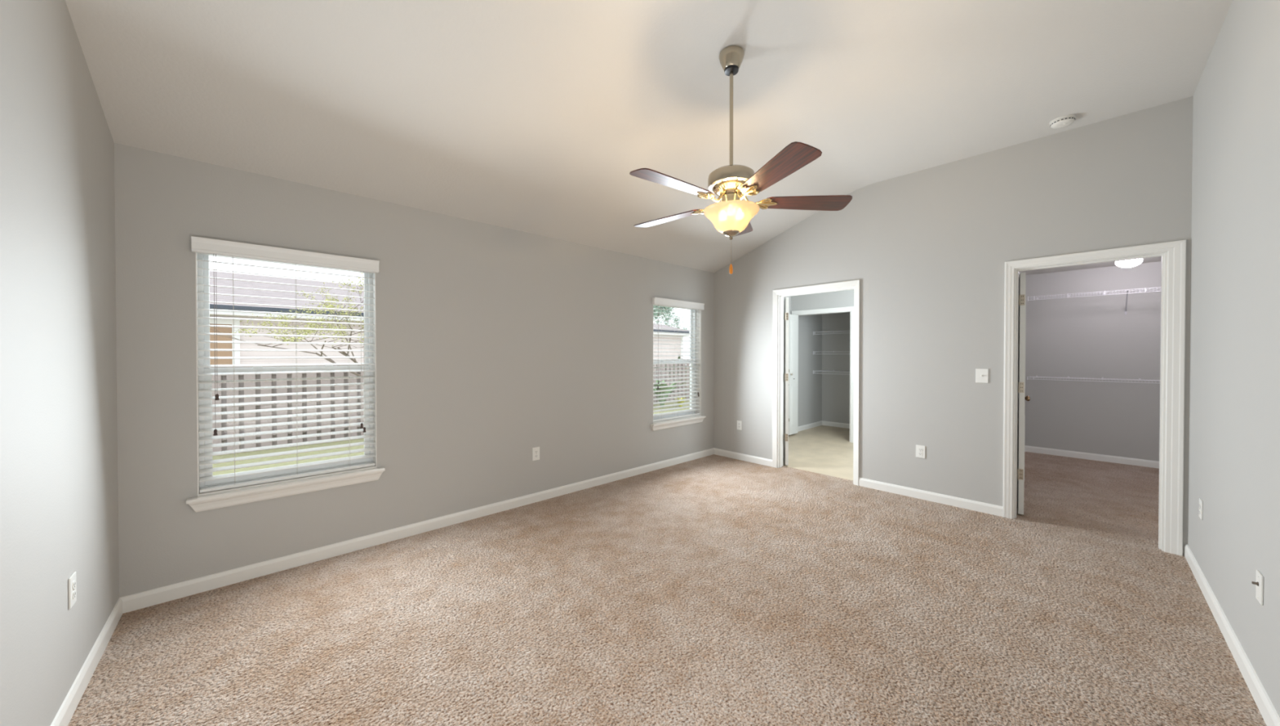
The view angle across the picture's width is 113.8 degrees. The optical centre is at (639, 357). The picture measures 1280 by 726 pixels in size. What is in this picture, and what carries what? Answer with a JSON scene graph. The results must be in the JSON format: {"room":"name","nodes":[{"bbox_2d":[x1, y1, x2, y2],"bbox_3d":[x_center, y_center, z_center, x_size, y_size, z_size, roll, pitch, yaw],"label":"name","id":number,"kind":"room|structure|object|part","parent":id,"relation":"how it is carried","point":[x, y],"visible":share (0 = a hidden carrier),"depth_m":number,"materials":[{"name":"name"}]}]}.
{"room":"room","nodes":[
{"label":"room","id":0,"kind":"room"},
{"bbox_2d":[0,0,119,725],"bbox_3d":[-1.384,-0.122,0.653,0.115,3.176,4.014,0,1,-43],"label":"wall","id":1,"kind":"structure","parent":0,"point":[59,494],"depth_m":1.46,"materials":[{"name":"grey paint"}]},
{"bbox_2d":[67,571,76,608],"bbox_3d":[-2.175,0.890,1.600,0.008,0.116,0.074,0,1,-43],"label":"wall outlet","id":2,"kind":"object","parent":1,"relation":"attached to","point":[72,580],"visible":1,"depth_m":1.59,"materials":[{"name":"white plastic"}]},
{"bbox_2d":[71,579,75,588],"bbox_3d":[-2.173,0.871,1.602,0.003,0.027,0.034,0,1,-43],"label":"receptacle","id":3,"kind":"object","parent":2,"relation":"attached to","point":[73,581],"depth_m":1.60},
{"bbox_2d":[72,590,75,599],"bbox_3d":[-2.173,0.910,1.602,0.003,0.027,0.034,0,1,-43],"label":"receptacle","id":4,"kind":"object","parent":2,"relation":"attached to","point":[73,591],"depth_m":1.60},
{"bbox_2d":[50,597,122,725],"bbox_3d":[-1.377,1.304,0.752,0.013,0.083,3.899,0,1,-43],"label":"baseboard","id":5,"kind":"structure","parent":1,"relation":"attached to","point":[65,712],"depth_m":1.71,"materials":[{"name":"white wood"}]},
{"bbox_2d":[114,142,822,597],"bbox_3d":[0.319,0.276,5.103,8.675,3.060,0.160,0,1,-43],"label":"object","id":6,"kind":"structure","parent":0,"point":[495,344],"depth_m":3.12,"materials":[{"name":"grey paint"}]},
{"bbox_2d":[191,235,379,493],"bbox_3d":[-2.193,0.047,2.662,0.899,1.445,0.113,0,1,-43],"label":"window blind","id":7,"kind":"object","parent":6,"relation":"attached to","point":[202,246],"visible":1,"depth_m":2.61,"materials":[{"name":"white plastic"}]},
{"bbox_3d":[-2.455,-0.095,2.408,0.002,1.030,0.002,0,1,-43],"label":"lift cord","id":8,"kind":"part","parent":7,"relation":"part of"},
{"bbox_3d":[-2.450,-0.197,2.412,0.002,0.827,0.002,0,1,-43],"label":"lift cord","id":9,"kind":"part","parent":7,"relation":"part of","materials":[{"name":"white fabric"}]},
{"bbox_3d":[-2.421,0.076,2.487,0.002,1.354,0.058,0,1,-43],"label":"ladder cord","id":10,"kind":"part","parent":7,"relation":"part of","materials":[{"name":"white fabric"}]},
{"bbox_3d":[-2.213,0.760,2.688,0.861,0.018,0.048,0,1,-43],"label":"rail","id":11,"kind":"part","parent":7,"relation":"part of","materials":[{"name":"white plastic"}]},
{"bbox_3d":[-2.211,0.074,2.683,0.002,1.354,0.058,0,1,-43],"label":"ladder cord","id":12,"kind":"part","parent":7,"relation":"part of","materials":[{"name":"white fabric"}]},
{"bbox_3d":[-2.007,0.073,2.874,0.002,1.354,0.058,0,1,-43],"label":"ladder cord","id":13,"kind":"part","parent":7,"relation":"part of","materials":[{"name":"white fabric"}]},
{"bbox_3d":[-1.934,-0.076,2.894,0.002,1.076,0.002,0,1,-43],"label":"lift cord","id":14,"kind":"part","parent":7,"relation":"part of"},
{"bbox_3d":[-1.923,-0.061,2.905,0.002,1.106,0.002,0,1,-43],"label":"lift cord","id":15,"kind":"part","parent":7,"relation":"part of","materials":[{"name":"white fabric"}]},
{"bbox_2d":[186,251,385,511],"bbox_3d":[-2.226,0.105,2.696,0.957,1.525,0.222,0,1,-43],"label":"window","id":16,"kind":"structure","parent":6,"relation":"attached to","point":[206,500],"depth_m":2.57,"materials":[{"name":"plastic"}]},
{"bbox_3d":[-2.283,-0.268,2.754,0.824,0.732,0.026,0,1,-43],"label":"sash","id":17,"kind":"part","parent":16,"relation":"part of","materials":[{"name":"glass"}]},
{"bbox_3d":[-2.262,0.405,2.738,0.824,0.686,0.028,0,1,-43],"label":"sash","id":18,"kind":"part","parent":16,"relation":"part of","materials":[{"name":"plastic"}]},
{"bbox_2d":[120,448,714,613],"bbox_3d":[-0.853,1.275,3.899,5.075,0.083,0.013,0,1,-43],"label":"baseboard","id":19,"kind":"structure","parent":6,"relation":"attached to","point":[143,599],"depth_m":2.87,"materials":[{"name":"white wood"}]},
{"bbox_2d":[532,446,539,460],"bbox_3d":[-0.948,0.877,3.809,0.072,0.118,0.008,0,1,-43],"label":"wall outlet","id":20,"kind":"object","parent":6,"relation":"attached to","point":[535,451],"visible":1,"depth_m":3.81,"materials":[{"name":"white plastic"}]},
{"bbox_2d":[650,305,706,431],"bbox_3d":[0.433,0.082,5.179,0.966,1.525,0.222,0,1,-43],"label":"window","id":21,"kind":"structure","parent":6,"relation":"attached to","point":[665,424],"depth_m":5.44,"materials":[{"name":"plastic"}]},
{"bbox_3d":[0.397,0.382,5.220,0.833,0.686,0.028,0,1,-43],"label":"sash","id":22,"kind":"part","parent":21,"relation":"part of","materials":[{"name":"glass"}]},
{"bbox_3d":[0.386,0.034,5.228,0.882,1.430,0.086,0,1,-43],"label":"frame","id":23,"kind":"part","parent":21,"relation":"part of","materials":[{"name":"plastic"}]},
{"bbox_3d":[0.375,-0.290,5.237,0.833,0.732,0.026,0,1,-43],"label":"sash","id":24,"kind":"part","parent":21,"relation":"part of","materials":[{"name":"glass"}]},
{"bbox_2d":[652,297,704,422],"bbox_3d":[0.466,0.025,5.144,0.908,1.445,0.113,0,1,-43],"label":"window blind","id":25,"kind":"object","parent":6,"relation":"attached to","point":[658,301],"visible":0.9,"depth_m":5.14,"materials":[{"name":"white plastic"}]},
{"bbox_3d":[0.446,0.738,5.171,0.870,0.018,0.048,0,1,-43],"label":"rail","id":26,"kind":"part","parent":25,"relation":"part of","materials":[{"name":"white plastic"}]},
{"bbox_3d":[0.654,0.050,5.358,0.002,1.354,0.058,0,1,-43],"label":"ladder cord","id":27,"kind":"part","parent":25,"relation":"part of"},
{"bbox_3d":[0.757,-0.091,5.407,0.002,1.092,0.002,0,1,-43],"label":"lift cord","id":28,"kind":"part","parent":25,"relation":"part of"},
{"bbox_2d":[65,0,1232,275],"bbox_3d":[1.981,-1.526,3.219,8.555,0.816,5.159,0,1,-43],"label":"ceiling","id":29,"kind":"structure","parent":0,"point":[535,117],"depth_m":2.40,"materials":[{"name":"paint"}]},
{"bbox_2d":[629,45,852,274],"bbox_3d":[0.486,-1.101,2.372,1.266,1.249,1.272,0,1,-43],"label":"ceiling fan","id":30,"kind":"object","parent":29,"relation":"hanging from","point":[731,216],"visible":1,"depth_m":2.29,"materials":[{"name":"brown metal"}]},
{"bbox_3d":[0.182,-0.873,2.632,0.477,0.041,0.154,0,1,37],"label":"blade","id":31,"kind":"part","parent":30,"relation":"part of","materials":[{"name":"brown wood"}]},
{"bbox_3d":[0.173,-0.893,2.133,0.477,0.040,0.154,0,1,-35],"label":"blade","id":32,"kind":"part","parent":30,"relation":"part of","materials":[{"name":"brown wood"}]},
{"bbox_3d":[0.520,-0.777,2.377,0.312,0.127,0.312,0,1,-43],"label":"lamp shade","id":33,"kind":"part","parent":30,"relation":"part of","materials":[{"name":"white glass"}]},
{"bbox_3d":[0.658,-0.887,2.777,0.154,0.034,0.477,0,1,19],"label":"blade","id":34,"kind":"part","parent":30,"relation":"part of","materials":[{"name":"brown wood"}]},
{"bbox_3d":[0.644,-0.884,1.971,0.154,0.034,0.477,0,1,-17],"label":"blade","id":35,"kind":"part","parent":30,"relation":"part of","materials":[{"name":"brown wood"}]},
{"bbox_3d":[0.943,-0.876,2.368,0.477,0.036,0.154,0,1,1],"label":"blade","id":36,"kind":"part","parent":30,"relation":"part of","materials":[{"name":"brown wood"}]},
{"bbox_2d":[1048,114,1076,128],"bbox_3d":[3.081,-1.710,3.040,0.140,0.044,0.140,0,1,-43],"label":"smoke detector","id":37,"kind":"object","parent":29,"relation":"attached to","point":[1064,121],"visible":1,"depth_m":3.01,"materials":[{"name":"white plastic"}]},
{"bbox_2d":[1115,258,1142,267],"bbox_3d":[5.396,-1.063,4.604,0.200,0.134,0.200,0,1,-43],"label":"ceiling light","id":38,"kind":"object","parent":29,"relation":"attached to","point":[1129,263],"visible":0.52,"depth_m":4.56,"materials":[{"name":"white"}]},
{"bbox_2d":[67,425,1266,725],"bbox_3d":[2.076,1.383,3.225,8.665,0.120,4.999,0,1,-43],"label":"floor","id":39,"kind":"structure","parent":0,"point":[713,589],"depth_m":2.11,"materials":[{"name":"beige carpet"}]},
{"bbox_2d":[791,288,853,423],"bbox_3d":[3.271,0.114,5.827,3.370,2.610,2.809,0,1,-43],"label":"wall","id":40,"kind":"structure","parent":0,"point":[835,387],"depth_m":7.67,"materials":[{"name":"grey paint"}]},
{"bbox_2d":[788,314,798,435],"bbox_3d":[2.528,0.277,6.893,0.293,1.965,0.109,0,1,-43],"label":"door","id":41,"kind":"structure","parent":40,"relation":"in","point":[793,319],"depth_m":6.85,"materials":[{"name":"white wood"}]},
{"bbox_2d":[791,306,853,442],"bbox_3d":[2.956,0.253,6.742,0.133,2.075,1.011,0,1,-43],"label":"door frame","id":42,"kind":"structure","parent":40,"relation":"attached to","point":[850,308],"depth_m":6.37,"materials":[{"name":"white wood"}]},
{"bbox_2d":[797,420,849,431],"bbox_3d":[3.491,1.246,7.090,1.100,0.083,1.279,0,1,-43],"label":"baseboard","id":43,"kind":"structure","parent":40,"relation":"attached to","point":[821,422],"depth_m":7.67,"materials":[{"name":"white wood"}]},
{"bbox_2d":[813,369,849,374],"bbox_3d":[3.738,0.269,7.337,0.388,0.067,1.238,0,1,-43],"label":"wire shelf","id":44,"kind":"object","parent":40,"relation":"attached to","point":[823,371],"visible":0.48,"depth_m":7.52,"materials":[{"name":"white metal"}]},
{"bbox_2d":[813,351,849,354],"bbox_3d":[3.738,-0.084,7.334,0.388,0.067,1.238,0,1,-43],"label":"wire shelf","id":45,"kind":"object","parent":40,"relation":"attached to","point":[813,351],"visible":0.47,"depth_m":7.42,"materials":[{"name":"white metal"}]},
{"bbox_2d":[813,330,849,334],"bbox_3d":[3.738,-0.446,7.330,0.388,0.067,1.238,0,1,-43],"label":"wire shelf","id":46,"kind":"object","parent":40,"relation":"attached to","point":[830,331],"visible":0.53,"depth_m":7.59,"materials":[{"name":"white metal"}]},
{"bbox_2d":[713,96,1192,555],"bbox_3d":[2.409,-0.154,4.195,0.115,3.176,4.014,0,1,-43],"label":"wall","id":47,"kind":"structure","parent":0,"point":[928,250],"depth_m":3.73,"materials":[{"name":"grey paint"}]},
{"bbox_2d":[737,420,742,430],"bbox_3d":[1.270,0.863,5.334,0.008,0.116,0.070,0,1,-43],"label":"wall outlet","id":48,"kind":"object","parent":47,"relation":"attached to","point":[739,422],"visible":1,"depth_m":5.33,"materials":[{"name":"white plastic"}]},
{"bbox_2d":[772,279,860,485],"bbox_3d":[1.898,0.252,4.977,0.616,2.110,1.537,0,1,-14],"label":"door frame","id":49,"kind":"structure","parent":47,"relation":"in","point":[780,307],"depth_m":4.95,"materials":[{"name":"white wood"}]},
{"bbox_2d":[713,447,1003,516],"bbox_3d":[2.004,1.269,4.548,0.013,0.083,2.964,0,1,-43],"label":"baseboard","id":50,"kind":"structure","parent":47,"relation":"attached to","point":[987,508],"depth_m":3.93,"materials":[{"name":"white wood"}]},
{"bbox_2d":[915,444,924,457],"bbox_3d":[2.617,0.875,3.891,0.008,0.116,0.074,0,1,-43],"label":"wall outlet","id":51,"kind":"object","parent":47,"relation":"attached to","point":[920,450],"visible":1,"depth_m":3.89,"materials":[{"name":"white plastic"}]},
{"bbox_2d":[975,368,988,382],"bbox_3d":[2.915,0.154,3.557,0.021,0.120,0.084,0,1,-43],"label":"light switch","id":52,"kind":"object","parent":47,"relation":"attached to","point":[981,375],"visible":1,"depth_m":3.56,"materials":[{"name":"white plastic"}]},
{"bbox_2d":[1018,261,1161,461],"bbox_3d":[4.933,0.131,3.960,3.250,2.610,2.190,0,1,-43],"label":"wall","id":53,"kind":"structure","parent":0,"point":[1083,336],"depth_m":5.30,"materials":[{"name":"grey paint"}]},
{"bbox_2d":[1024,444,1159,468],"bbox_3d":[4.888,1.274,3.975,3.130,0.083,2.060,0,1,-43],"label":"baseboard","id":54,"kind":"structure","parent":53,"relation":"attached to","point":[1134,461],"depth_m":5.30,"materials":[{"name":"white wood"}]},
{"bbox_2d":[1026,375,1159,383],"bbox_3d":[5.932,0.395,4.912,0.313,0.285,1.997,0,1,-43],"label":"wire shelf","id":55,"kind":"object","parent":53,"relation":"attached to","point":[1036,376],"visible":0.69,"depth_m":5.14,"materials":[{"name":"white metal"}]},
{"bbox_2d":[1027,286,1160,314],"bbox_3d":[5.932,-0.668,4.902,0.313,0.285,1.997,0,1,-43],"label":"wire shelf","id":56,"kind":"object","parent":53,"relation":"attached to","point":[1127,291],"visible":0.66,"depth_m":5.10,"materials":[{"name":"white metal"}]},
{"bbox_2d":[1003,240,1186,555],"bbox_3d":[3.624,0.266,3.437,0.886,2.110,0.968,0,1,-43],"label":"door frame","id":57,"kind":"structure","parent":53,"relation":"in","point":[1173,254],"depth_m":2.89,"materials":[{"name":"white wood"}]},
{"bbox_3d":[3.662,0.386,3.961,0.062,0.060,0.066,0,1,-43],"label":"knob","id":58,"kind":"part","parent":57,"relation":"part of","materials":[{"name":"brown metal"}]},
{"bbox_2d":[1187,0,1279,716],"bbox_3d":[1.843,-0.125,0.999,5.075,3.176,0.115,0,1,-43],"label":"wall","id":59,"kind":"structure","parent":0,"point":[1234,435],"depth_m":1.88,"materials":[{"name":"grey paint"}]},
{"bbox_2d":[1198,497,1202,519],"bbox_3d":[3.308,0.891,2.462,0.074,0.112,0.008,0,1,-43],"label":"wall outlet","id":60,"kind":"object","parent":59,"relation":"attached to","point":[1200,510],"visible":1,"depth_m":2.45,"materials":[{"name":"white plastic"}]},
{"bbox_2d":[1184,543,1279,725],"bbox_3d":[1.799,1.301,1.059,5.075,0.083,0.013,0,1,-43],"label":"baseboard","id":61,"kind":"structure","parent":59,"relation":"attached to","point":[1264,704],"depth_m":1.83,"materials":[{"name":"white wood"}]},
{"bbox_2d":[1251,569,1263,604],"bbox_3d":[2.409,0.894,1.630,0.074,0.112,0.020,0,1,-43],"label":"cable plate","id":62,"kind":"object","parent":59,"relation":"attached to","point":[1259,583],"visible":1,"depth_m":1.62,"materials":[{"name":"plastic"}]},
{"bbox_3d":[2.413,0.894,1.625,0.074,0.112,0.006,0,1,-43],"label":"plate","id":63,"kind":"part","parent":62,"relation":"part of","materials":[{"name":"white plastic"}]},
{"label":"outside","id":64,"kind":"structure","parent":0,"visible":0},
{"bbox_2d":[212,400,689,475],"bbox_3d":[-7.785,1.619,22.259,70.000,0.200,35.921,0,1,-43],"label":"lawn","id":65,"kind":"structure","parent":64,"point":[344,442],"depth_m":7.14,"materials":[{"name":"green plant"}]},
{"bbox_2d":[210,272,364,376],"bbox_3d":[-4.551,0.120,6.367,3.771,3.102,2.628,0,1,4],"label":"tree","id":66,"kind":"object","parent":65,"relation":"on","point":[327,305],"visible":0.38,"depth_m":6.31,"materials":[{"name":"green plant"}]},
{"bbox_2d":[208,271,689,382],"bbox_3d":[-9.755,-0.488,14.790,25.950,4.150,9.121,0,1,-43],"label":"house","id":67,"kind":"structure","parent":65,"relation":"on","point":[227,282],"depth_m":10.61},
{"bbox_3d":[-10.692,0.445,8.512,3.400,2.400,0.030,0,1,-43],"label":"door","id":68,"kind":"part","parent":67,"relation":"part of","materials":[{"name":"brown wood"}]},
{"bbox_3d":[-10.711,0.380,8.480,3.730,2.530,0.050,0,1,-43],"label":"door trim","id":69,"kind":"part","parent":67,"relation":"part of","materials":[{"name":"white wood"}]},
{"bbox_2d":[209,360,689,452],"bbox_3d":[-1.392,0.836,12.525,28.067,1.545,0.176,0,1,-43],"label":"wooden fence","id":70,"kind":"object","parent":65,"relation":"on","point":[250,376],"visible":0.05,"depth_m":7.72,"materials":[{"name":"brown wood"}]},
{"bbox_2d":[653,305,676,321],"bbox_3d":[-2.100,-3.013,30.668,12.394,8.919,7.619,0,1,27],"label":"tree","id":71,"kind":"object","parent":65,"relation":"on","point":[666,308],"visible":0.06,"depth_m":27.74,"materials":[{"name":"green plant"}]},
{"bbox_2d":[653,378,685,405],"bbox_3d":[0.819,1.134,13.383,1.289,0.941,1.489,0,1,-30],"label":"plant","id":72,"kind":"object","parent":65,"relation":"on","point":[663,380],"visible":0.55,"depth_m":13.18,"materials":[{"name":"green plant"}]},
{"bbox_2d":[653,311,689,329],"bbox_3d":[0.877,-1.827,36.532,6.658,6.446,7.070,0,1,-43],"label":"tree","id":73,"kind":"object","parent":65,"relation":"on","point":[667,323],"visible":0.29,"depth_m":34.96,"materials":[{"name":"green plant"}]},
{"bbox_2d":[676,396,686,406],"bbox_3d":[1.345,1.421,13.618,0.474,0.362,0.514,0,1,-43],"label":"plant","id":74,"kind":"object","parent":65,"relation":"on","point":[681,402],"visible":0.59,"depth_m":13.53,"materials":[{"name":"yellow plant"}]}
]}

